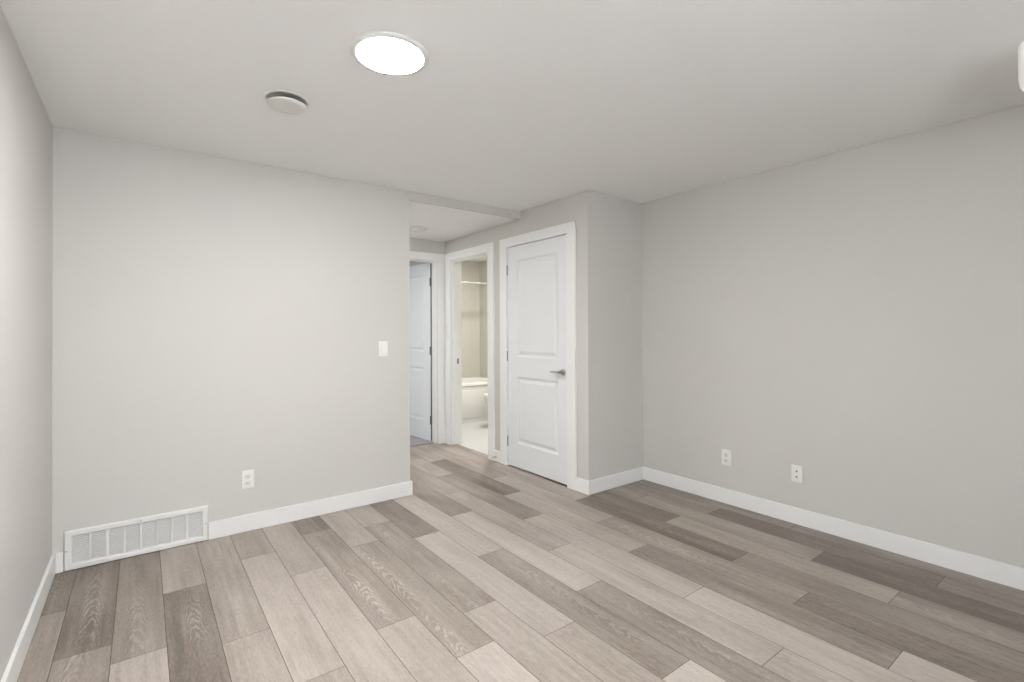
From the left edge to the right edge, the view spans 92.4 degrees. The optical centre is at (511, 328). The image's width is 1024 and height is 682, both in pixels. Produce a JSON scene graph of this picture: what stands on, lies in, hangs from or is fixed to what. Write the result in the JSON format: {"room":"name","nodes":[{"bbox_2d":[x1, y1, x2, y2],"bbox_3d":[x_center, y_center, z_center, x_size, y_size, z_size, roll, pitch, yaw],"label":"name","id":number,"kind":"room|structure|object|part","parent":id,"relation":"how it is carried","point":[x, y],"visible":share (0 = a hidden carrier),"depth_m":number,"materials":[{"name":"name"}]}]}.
{"room":"empty living room","nodes":[
{"label":"empty living room","id":0,"kind":"room"},
{"bbox_2d":[0,6,52,680],"bbox_3d":[-1.034,0.095,0.656,0.116,2.337,4.930,0,0,-37],"label":"wall","id":1,"kind":"structure","parent":0,"point":[26,128],"depth_m":1.91,"materials":[{"name":"paint"}]},
{"bbox_2d":[0,553,55,681],"bbox_3d":[-0.978,1.211,0.688,0.014,0.104,4.699,0,0,-37],"label":"baseboard","id":2,"kind":"structure","parent":1,"relation":"attached to","point":[12,671],"depth_m":1.98,"materials":[{"name":"paint"}]},
{"bbox_2d":[52,127,520,570],"bbox_3d":[-1.194,0.113,3.549,3.110,2.337,0.116,0,0,-37],"label":"wall","id":3,"kind":"structure","parent":0,"point":[216,319],"depth_m":3.02,"materials":[{"name":"paint"}]},
{"bbox_2d":[64,505,207,570],"bbox_3d":[-2.097,1.176,2.775,0.645,0.207,0.018,0,0,-37],"label":"air vent","id":4,"kind":"object","parent":3,"relation":"in","point":[93,545],"visible":1,"depth_m":2.75,"materials":[{"name":"white metal"}]},
{"bbox_2d":[56,480,412,573],"bbox_3d":[-1.609,1.228,3.217,2.021,0.104,0.130,0,0,-37],"label":"baseboard","id":5,"kind":"structure","parent":3,"relation":"attached to","point":[253,521],"depth_m":3.28,"materials":[{"name":"paint"}]},
{"bbox_2d":[242,469,253,488],"bbox_3d":[-1.670,0.956,3.105,0.070,0.113,0.009,0,0,-37],"label":"power outlet","id":6,"kind":"object","parent":3,"relation":"attached to","point":[248,475],"visible":1,"depth_m":3.10,"materials":[{"name":"white plastic"}]},
{"bbox_2d":[378,341,387,355],"bbox_3d":[-0.957,0.153,3.649,0.072,0.112,0.010,0,0,-37],"label":"light switch","id":7,"kind":"object","parent":3,"relation":"attached to","point":[382,345],"visible":1,"depth_m":3.65,"materials":[{"name":"white plastic"}]},
{"bbox_2d":[409,238,444,443],"bbox_3d":[-1.658,0.108,4.939,2.178,2.367,0.116,0,0,-37],"label":"wall","id":8,"kind":"structure","parent":0,"point":[418,245],"depth_m":5.45,"materials":[{"name":"paint"}]},
{"bbox_2d":[409,201,518,241],"bbox_3d":[-1.215,-1.031,4.351,2.178,0.100,1.375,0,0,-37],"label":"ceiling","id":9,"kind":"structure","parent":0,"point":[444,224],"depth_m":4.53,"materials":[{"name":"paint"}]},
{"bbox_2d":[411,226,427,232],"bbox_3d":[-0.903,-0.958,4.791,0.160,0.042,0.160,0,0,-37],"label":"smoke detector","id":10,"kind":"object","parent":9,"relation":"attached to","point":[418,229],"visible":1,"depth_m":4.74,"materials":[{"name":"white plastic"}]},
{"bbox_2d":[461,261,479,377],"bbox_3d":[-1.081,0.135,7.304,1.359,2.337,0.116,0,0,-37],"label":"wall","id":11,"kind":"structure","parent":0,"point":[470,293],"depth_m":7.57,"materials":[{"name":"paint"}]},
{"bbox_2d":[467,256,486,261],"bbox_3d":[-0.255,-1.075,6.207,1.359,0.063,2.648,0,0,-37],"label":"ceiling","id":12,"kind":"structure","parent":0,"point":[481,259],"depth_m":7.41,"materials":[{"name":"paint"}]},
{"bbox_2d":[479,261,487,377],"bbox_3d":[0.339,0.125,6.644,0.116,2.337,2.879,0,0,-37],"label":"wall","id":13,"kind":"structure","parent":0,"point":[482,265],"depth_m":7.58,"materials":[{"name":"paint"}]},
{"bbox_2d":[461,281,486,284],"bbox_3d":[-0.608,-0.621,6.676,1.357,0.060,0.060,0,0,-37],"label":"shower curtain rod","id":14,"kind":"object","parent":13,"relation":"attached to","point":[461,281],"visible":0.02,"depth_m":6.73,"materials":[{"name":"grey metal"}]},
{"bbox_2d":[409,190,598,480],"bbox_3d":[-0.537,0.121,5.357,0.116,2.337,3.881,0,0,-37],"label":"wall","id":15,"kind":"structure","parent":0,"point":[582,207],"depth_m":3.84,"materials":[{"name":"paint"}]},
{"bbox_2d":[410,263,431,440],"bbox_3d":[-1.149,0.271,5.848,0.051,2.025,0.796,0,0,-42],"label":"door","id":16,"kind":"structure","parent":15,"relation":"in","point":[420,275],"depth_m":5.71,"materials":[{"name":"paint"}]},
{"bbox_2d":[409,242,494,460],"bbox_3d":[-0.842,0.227,4.943,1.137,2.122,1.090,0,0,-37],"label":"door frame","id":17,"kind":"structure","parent":15,"relation":"attached to","point":[489,247],"depth_m":5.46,"materials":[{"name":"paint"}]},
{"bbox_2d":[507,235,566,484],"bbox_3d":[0.193,0.257,4.276,0.100,2.025,0.828,0,0,-37],"label":"door","id":18,"kind":"structure","parent":15,"relation":"in","point":[536,271],"depth_m":4.26,"materials":[{"name":"paint"}]},
{"bbox_2d":[499,221,576,490],"bbox_3d":[0.243,0.219,4.306,0.134,2.122,1.014,0,0,-37],"label":"door frame","id":19,"kind":"structure","parent":15,"relation":"attached to","point":[569,228],"depth_m":3.94,"materials":[{"name":"paint"}]},
{"bbox_2d":[494,450,587,494],"bbox_3d":[0.207,1.227,4.260,0.014,0.104,1.248,0,0,-37],"label":"baseboard","id":20,"kind":"structure","parent":15,"relation":"attached to","point":[581,484],"depth_m":3.83,"materials":[{"name":"paint"}]},
{"bbox_2d":[0,0,1023,211],"bbox_3d":[0.539,-1.124,1.789,3.993,0.100,4.830,0,0,-37],"label":"ceiling","id":21,"kind":"structure","parent":0,"point":[517,105],"depth_m":2.14,"materials":[{"name":"paint"}]},
{"bbox_2d":[264,90,308,113],"bbox_3d":[-1.048,-1.047,2.287,0.193,0.034,0.193,0,0,-37],"label":"smoke detector","id":22,"kind":"object","parent":21,"relation":"attached to","point":[284,101],"visible":1,"depth_m":2.25,"materials":[{"name":"white plastic"}]},
{"bbox_2d":[350,31,428,75],"bbox_3d":[-0.475,-1.062,1.918,0.300,0.012,0.300,0,0,-37],"label":"recessed light","id":23,"kind":"object","parent":21,"relation":"in","point":[381,52],"visible":1,"depth_m":1.89,"materials":[{"name":"white plastic"}]},
{"bbox_2d":[356,38,422,73],"bbox_3d":[-0.475,-1.060,1.918,0.254,0.008,0.253,0,0,-37],"label":"diffuser","id":24,"kind":"object","parent":23,"relation":"attached to","point":[379,55],"depth_m":1.90,"materials":[{"name":"white plastic"}]},
{"bbox_2d":[1018,40,1023,91],"bbox_3d":[2.050,-0.983,1.726,0.376,0.194,0.376,0,0,-37],"label":"ceiling lamp","id":25,"kind":"object","parent":21,"relation":"attached to","point":[1021,46],"visible":1,"depth_m":1.82,"materials":[{"name":"white plastic"}]},
{"bbox_2d":[17,421,1023,681],"bbox_3d":[-0.325,1.317,3.619,4.710,0.083,8.597,0,0,-37],"label":"floor","id":26,"kind":"structure","parent":0,"point":[490,571],"depth_m":2.28,"materials":[{"name":"grey laminate"}]},
{"bbox_2d":[462,377,487,423],"bbox_3d":[-0.819,1.025,6.956,1.355,0.545,0.738,0,0,-37],"label":"bathtub","id":27,"kind":"object","parent":26,"relation":"on","point":[474,405],"visible":0.21,"depth_m":6.75,"materials":[{"name":"white ceramic"}]},
{"bbox_3d":[-0.603,1.039,6.668,1.255,0.392,0.007,0,0,-37],"label":"apron panel","id":28,"kind":"part","parent":27,"relation":"part of","materials":[{"name":"white ceramic"}]},
{"bbox_2d":[483,393,487,403],"bbox_3d":[-0.076,0.901,6.528,0.677,0.782,0.448,0,0,-37],"label":"toilet","id":29,"kind":"object","parent":26,"relation":"on","point":[485,396],"visible":0.09,"depth_m":6.33,"materials":[{"name":"white ceramic"}]},
{"bbox_2d":[598,193,642,477],"bbox_3d":[0.856,0.107,4.049,0.536,2.337,0.116,0,0,-37],"label":"wall","id":30,"kind":"structure","parent":0,"point":[619,219],"depth_m":3.99,"materials":[{"name":"paint"}]},
{"bbox_2d":[588,467,642,494],"bbox_3d":[0.842,1.222,3.947,0.652,0.104,0.014,0,0,-37],"label":"baseboard","id":31,"kind":"structure","parent":30,"relation":"attached to","point":[630,476],"depth_m":3.92,"materials":[{"name":"paint"}]},
{"bbox_2d":[641,104,1023,567],"bbox_3d":[2.012,0.097,3.055,0.116,2.337,5.098,0,0,-37],"label":"wall","id":32,"kind":"structure","parent":0,"point":[853,318],"depth_m":2.91,"materials":[{"name":"paint"}]},
{"bbox_2d":[722,449,730,465],"bbox_3d":[1.553,0.940,3.561,0.009,0.113,0.070,0,0,-37],"label":"power outlet","id":33,"kind":"object","parent":32,"relation":"attached to","point":[726,454],"visible":1,"depth_m":3.56,"materials":[{"name":"white plastic"}]},
{"bbox_2d":[791,464,802,482],"bbox_3d":[1.841,0.943,3.176,0.011,0.110,0.068,0,0,-37],"label":"cable wall plate","id":34,"kind":"object","parent":32,"relation":"attached to","point":[796,471],"visible":1,"depth_m":3.17,"materials":[{"name":"white plastic"}]},
{"bbox_2d":[643,467,1023,590],"bbox_3d":[2.266,1.208,2.610,0.014,0.104,3.865,0,0,-37],"label":"baseboard","id":35,"kind":"structure","parent":32,"relation":"attached to","point":[1009,575],"depth_m":2.89,"materials":[{"name":"paint"}]}
]}

